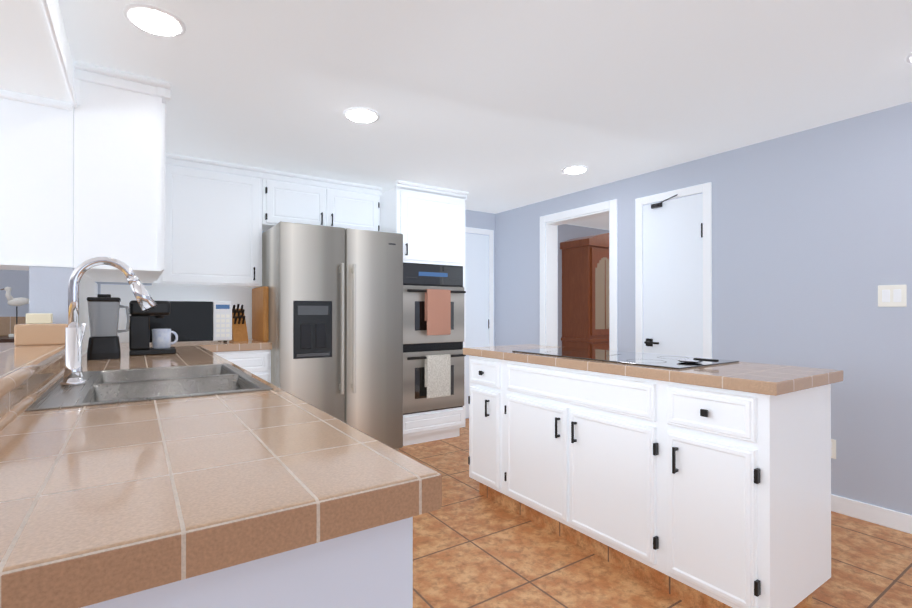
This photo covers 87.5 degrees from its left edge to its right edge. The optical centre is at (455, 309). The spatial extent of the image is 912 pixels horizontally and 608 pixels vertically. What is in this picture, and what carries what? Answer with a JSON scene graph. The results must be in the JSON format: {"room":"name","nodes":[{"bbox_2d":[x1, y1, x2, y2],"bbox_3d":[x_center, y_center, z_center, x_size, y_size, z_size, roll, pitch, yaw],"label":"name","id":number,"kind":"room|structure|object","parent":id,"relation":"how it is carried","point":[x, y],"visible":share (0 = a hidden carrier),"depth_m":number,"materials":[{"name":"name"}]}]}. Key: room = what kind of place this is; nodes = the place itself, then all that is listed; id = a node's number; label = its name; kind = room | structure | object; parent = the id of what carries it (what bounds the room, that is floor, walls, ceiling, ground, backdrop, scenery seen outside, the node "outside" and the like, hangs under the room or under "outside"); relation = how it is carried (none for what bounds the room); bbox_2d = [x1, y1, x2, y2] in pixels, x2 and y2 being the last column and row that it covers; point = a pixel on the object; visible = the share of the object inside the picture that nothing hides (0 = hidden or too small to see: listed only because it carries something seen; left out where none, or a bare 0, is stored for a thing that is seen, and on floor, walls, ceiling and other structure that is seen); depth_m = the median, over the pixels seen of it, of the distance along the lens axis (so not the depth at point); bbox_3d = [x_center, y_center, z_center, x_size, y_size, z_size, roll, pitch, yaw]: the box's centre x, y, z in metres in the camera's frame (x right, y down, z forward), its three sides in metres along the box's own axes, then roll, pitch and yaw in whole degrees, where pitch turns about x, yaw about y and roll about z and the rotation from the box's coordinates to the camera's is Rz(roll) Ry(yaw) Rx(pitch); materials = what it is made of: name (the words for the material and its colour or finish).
{"room":"kitchen","nodes":[
{"label":"kitchen","id":0,"kind":"room"},
{"bbox_2d":[0,270,28,316],"bbox_3d":[-4.492,0.041,2.985,3.383,2.220,0.140,0,0,-34],"label":"wall","id":1,"kind":"structure","parent":0,"point":[17,281],"depth_m":3.65,"materials":[{"name":"grey paint"}]},
{"bbox_2d":[0,63,74,270],"bbox_3d":[-3.205,-0.629,1.204,3.526,0.890,0.315,0,0,-34],"label":"wall","id":2,"kind":"structure","parent":0,"point":[36,185],"depth_m":2.00,"materials":[{"name":"white paint"}]},
{"bbox_2d":[73,69,168,280],"bbox_3d":[-1.677,-0.600,2.401,0.341,0.838,0.589,0,0,-34],"label":"upper cabinet","id":3,"kind":"object","parent":2,"relation":"attached to","point":[147,209],"depth_m":2.16,"materials":[{"name":"white paint"}]},
{"bbox_2d":[0,0,76,110],"bbox_3d":[-1.627,-0.973,-1.124,3.538,0.215,5.320,0,0,-34],"label":"soffit","id":4,"kind":"structure","parent":0,"point":[36,63],"depth_m":1.69,"materials":[{"name":"white paint"}]},
{"bbox_2d":[29,266,96,352],"bbox_3d":[-2.354,0.041,2.967,0.143,2.220,2.280,0,0,-34],"label":"wall column","id":5,"kind":"structure","parent":0,"point":[48,289],"depth_m":2.02,"materials":[{"name":"grey paint"}]},
{"bbox_2d":[97,210,608,418],"bbox_3d":[0.400,0.047,5.341,7.070,2.220,0.140,0,0,-34],"label":"wall","id":6,"kind":"structure","parent":0,"point":[485,220],"depth_m":5.83,"materials":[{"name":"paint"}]},
{"bbox_2d":[94,281,160,284],"bbox_3d":[-2.008,-0.598,2.892,0.341,0.838,0.595,0,0,-34],"label":"upper cabinet","id":7,"kind":"object","parent":6,"relation":"attached to","point":[153,282],"depth_m":3.13,"materials":[{"name":"white paint"}]},
{"bbox_2d":[156,157,264,287],"bbox_3d":[-1.842,-0.597,3.541,0.698,0.838,0.335,0,0,-34],"label":"upper cabinet","id":8,"kind":"object","parent":6,"relation":"attached to","point":[217,213],"depth_m":3.42,"materials":[{"name":"white paint"}]},
{"bbox_2d":[265,173,328,230],"bbox_3d":[-1.348,-0.831,3.875,0.485,0.368,0.335,0,0,-34],"label":"upper cabinet","id":9,"kind":"object","parent":6,"relation":"attached to","point":[287,199],"depth_m":3.74,"materials":[{"name":"white paint"}]},
{"bbox_2d":[329,185,380,230],"bbox_3d":[-0.946,-0.830,4.146,0.485,0.368,0.335,0,0,-34],"label":"upper cabinet","id":10,"kind":"object","parent":6,"relation":"attached to","point":[351,207],"depth_m":4.01,"materials":[{"name":"white paint"}]},
{"bbox_2d":[465,227,493,417],"bbox_3d":[0.087,0.139,5.036,0.790,2.035,0.016,0,0,-34],"label":"door","id":11,"kind":"structure","parent":6,"relation":"attached to","point":[479,290],"depth_m":5.14,"materials":[{"name":"white wood"}]},
{"bbox_2d":[58,0,911,229],"bbox_3d":[0.580,-1.112,1.920,10.600,0.080,7.900,0,0,-34],"label":"ceiling","id":12,"kind":"structure","parent":0,"point":[494,106],"depth_m":2.22,"materials":[{"name":"white paint"}]},
{"bbox_2d":[123,3,185,36],"bbox_3d":[-1.114,-1.065,1.767,0.200,0.014,0.200,0,0,-34],"label":"recessed light","id":13,"kind":"object","parent":12,"relation":"in","point":[152,19],"visible":1,"depth_m":1.74,"materials":[{"name":"white"}]},
{"bbox_2d":[343,107,379,122],"bbox_3d":[-0.517,-1.063,2.616,0.200,0.014,0.200,0,0,-34],"label":"recessed light","id":14,"kind":"object","parent":12,"relation":"in","point":[361,114],"visible":1,"depth_m":2.59,"materials":[{"name":"white"}]},
{"bbox_2d":[561,165,587,173],"bbox_3d":[0.904,-1.060,3.622,0.200,0.014,0.200,0,0,-34],"label":"recessed light","id":15,"kind":"object","parent":12,"relation":"in","point":[576,169],"visible":1,"depth_m":3.59,"materials":[{"name":"white"}]},
{"bbox_2d":[905,52,911,63],"bbox_3d":[1.994,-1.065,1.968,0.200,0.014,0.200,0,0,-34],"label":"recessed light","id":16,"kind":"object","parent":12,"relation":"in","point":[908,59],"visible":1,"depth_m":2.02,"materials":[{"name":"white"}]},
{"bbox_2d":[398,418,911,607],"bbox_3d":[0.580,1.178,1.913,10.600,0.060,7.900,0,0,-34],"label":"floor","id":17,"kind":"structure","parent":0,"point":[473,547],"depth_m":2.16,"materials":[{"name":"tile"}]},
{"bbox_2d":[0,317,25,342],"bbox_3d":[-4.142,0.600,2.801,2.960,1.100,0.548,0,0,-34],"label":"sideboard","id":18,"kind":"object","parent":17,"relation":"on","point":[7,324],"depth_m":3.60,"materials":[{"name":"brown wood"}]},
{"bbox_2d":[0,287,28,336],"bbox_3d":[-3.168,0.015,3.455,0.215,0.362,0.060,0,0,-34],"label":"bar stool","id":19,"kind":"object","parent":18,"relation":"on","point":[16,302],"visible":0.71,"depth_m":3.43,"materials":[{"name":"white"}]},
{"bbox_2d":[0,274,441,607],"bbox_3d":[-1.450,0.483,1.841,1.050,1.330,3.591,0,0,-34],"label":"countertop","id":20,"kind":"structure","parent":17,"relation":"on","point":[211,474],"depth_m":0.46,"materials":[{"name":"beige tile"}]},
{"bbox_2d":[87,294,129,359],"bbox_3d":[-1.627,0.078,2.238,0.163,0.300,0.124,0,0,-34],"label":"blender","id":21,"kind":"object","parent":20,"relation":"on","point":[103,313],"visible":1,"depth_m":2.18,"materials":[{"name":"black plastic"}]},
{"bbox_2d":[60,256,156,385],"bbox_3d":[-1.070,0.030,1.478,0.238,0.384,0.106,0,0,-34],"label":"faucet","id":22,"kind":"object","parent":20,"relation":"on","point":[74,337],"visible":1,"depth_m":1.41,"materials":[{"name":"silver metal"}]},
{"bbox_2d":[25,363,272,410],"bbox_3d":[-0.952,0.325,1.523,0.526,0.204,0.776,0,0,-34],"label":"sink","id":23,"kind":"object","parent":20,"relation":"in","point":[121,386],"depth_m":1.50,"materials":[{"name":"metal"}]},
{"bbox_2d":[129,300,175,355],"bbox_3d":[-1.574,0.091,2.473,0.200,0.275,0.170,0,0,-34],"label":"coffee maker","id":24,"kind":"object","parent":20,"relation":"on","point":[139,335],"visible":0.96,"depth_m":2.38,"materials":[{"name":"black plastic"}]},
{"bbox_2d":[152,329,177,348],"bbox_3d":[-1.528,0.150,2.504,0.118,0.100,0.086,0,0,-34],"label":"mug","id":25,"kind":"object","parent":24,"relation":"on","point":[161,338],"visible":1,"depth_m":2.46,"materials":[{"name":"ceramic"}]},
{"bbox_2d":[148,300,231,342],"bbox_3d":[-1.905,0.085,3.402,0.510,0.292,0.380,0,0,-34],"label":"microwave","id":26,"kind":"object","parent":20,"relation":"on","point":[191,321],"visible":0.81,"depth_m":3.26,"materials":[{"name":"white"}]},
{"bbox_2d":[230,304,247,341],"bbox_3d":[-1.630,0.093,3.575,0.100,0.277,0.200,0,0,-34],"label":"knife block","id":27,"kind":"object","parent":20,"relation":"on","point":[239,330],"visible":0.98,"depth_m":3.55,"materials":[{"name":"brown wood"}]},
{"bbox_2d":[252,286,268,341],"bbox_3d":[-1.481,0.032,3.597,0.038,0.400,0.410,0,0,-34],"label":"cutting board","id":28,"kind":"object","parent":20,"relation":"on","point":[260,313],"visible":1,"depth_m":3.49,"materials":[{"name":"brown wood"}]},
{"bbox_2d":[256,221,402,450],"bbox_3d":[-1.004,0.275,3.800,0.950,1.757,0.805,0,0,-34],"label":"fridge","id":29,"kind":"object","parent":17,"relation":"on","point":[336,317],"visible":0.85,"depth_m":3.49,"materials":[{"name":"metal"}]},
{"bbox_2d":[380,180,468,445],"bbox_3d":[-0.333,0.045,4.326,0.720,2.218,0.719,0,0,-34],"label":"tall cabinet","id":30,"kind":"object","parent":17,"relation":"on","point":[427,222],"visible":0.81,"depth_m":4.05,"materials":[{"name":"white paint"}]},
{"bbox_2d":[560,233,608,349],"bbox_3d":[1.852,0.114,5.951,1.080,2.090,0.461,0,0,-34],"label":"china cabinet","id":31,"kind":"object","parent":17,"relation":"on","point":[585,292],"visible":0.31,"depth_m":5.62,"materials":[{"name":"brown wood"}]},
{"bbox_2d":[463,352,830,607],"bbox_3d":[0.757,0.715,2.415,0.567,0.868,1.709,0,0,-34],"label":"kitchen island","id":32,"kind":"object","parent":17,"relation":"on","point":[704,487],"depth_m":1.86,"materials":[{"name":"white paint"}]},
{"bbox_2d":[463,344,842,395],"bbox_3d":[0.777,0.259,2.429,0.580,0.043,1.772,0,0,-34],"label":"island countertop","id":33,"kind":"structure","parent":32,"relation":"on","point":[780,380],"depth_m":1.85,"materials":[{"name":"beige tile"}]},
{"bbox_2d":[512,347,738,368],"bbox_3d":[0.797,0.233,2.425,0.480,0.007,1.000,0,0,-34],"label":"cooktop","id":34,"kind":"object","parent":33,"relation":"in","point":[654,360],"visible":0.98,"depth_m":2.30,"materials":[{"name":"black glass"}]},
{"bbox_2d":[676,358,718,362],"bbox_3d":[1.041,0.219,2.055,0.110,0.021,0.175,0,0,-34],"label":"spoon rest","id":35,"kind":"object","parent":34,"relation":"on","point":[697,360],"visible":0.98,"depth_m":2.04,"materials":[{"name":"silver metal"}]},
{"bbox_2d":[495,102,911,514],"bbox_3d":[2.403,0.039,2.494,0.150,2.220,6.820,0,0,-34],"label":"wall","id":36,"kind":"structure","parent":0,"point":[811,239],"depth_m":2.80,"materials":[{"name":"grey paint"}]},
{"bbox_2d":[540,199,616,350],"bbox_3d":[1.141,0.120,4.353,0.166,2.070,0.901,0,0,-34],"label":"door frame","id":37,"kind":"structure","parent":36,"relation":"attached to","point":[549,283],"depth_m":4.62,"materials":[{"name":"white wood"}]},
{"bbox_2d":[635,182,711,358],"bbox_3d":[1.574,0.135,3.524,0.074,2.035,0.602,0,0,-34],"label":"door","id":38,"kind":"structure","parent":36,"relation":"attached to","point":[673,276],"depth_m":3.52,"materials":[{"name":"white wood"}]},
{"bbox_2d":[831,439,835,458],"bbox_3d":[2.142,0.795,2.738,0.008,0.110,0.070,0,0,-34],"label":"electrical outlet plate","id":39,"kind":"object","parent":36,"relation":"attached to","point":[833,448],"visible":0.4,"depth_m":2.72,"materials":[{"name":"white plastic"}]},
{"bbox_2d":[831,494,911,533],"bbox_3d":[2.786,1.100,1.776,0.014,0.095,5.206,0,0,-34],"label":"baseboard","id":40,"kind":"structure","parent":36,"relation":"attached to","point":[892,519],"depth_m":2.57,"materials":[{"name":"white wood"}]},
{"bbox_2d":[878,285,906,306],"bbox_3d":[2.296,-0.073,2.510,0.010,0.115,0.115,0,0,-34],"label":"switch plate","id":41,"kind":"object","parent":36,"relation":"attached to","point":[892,295],"visible":1,"depth_m":2.51,"materials":[{"name":"white plastic"}]}
]}

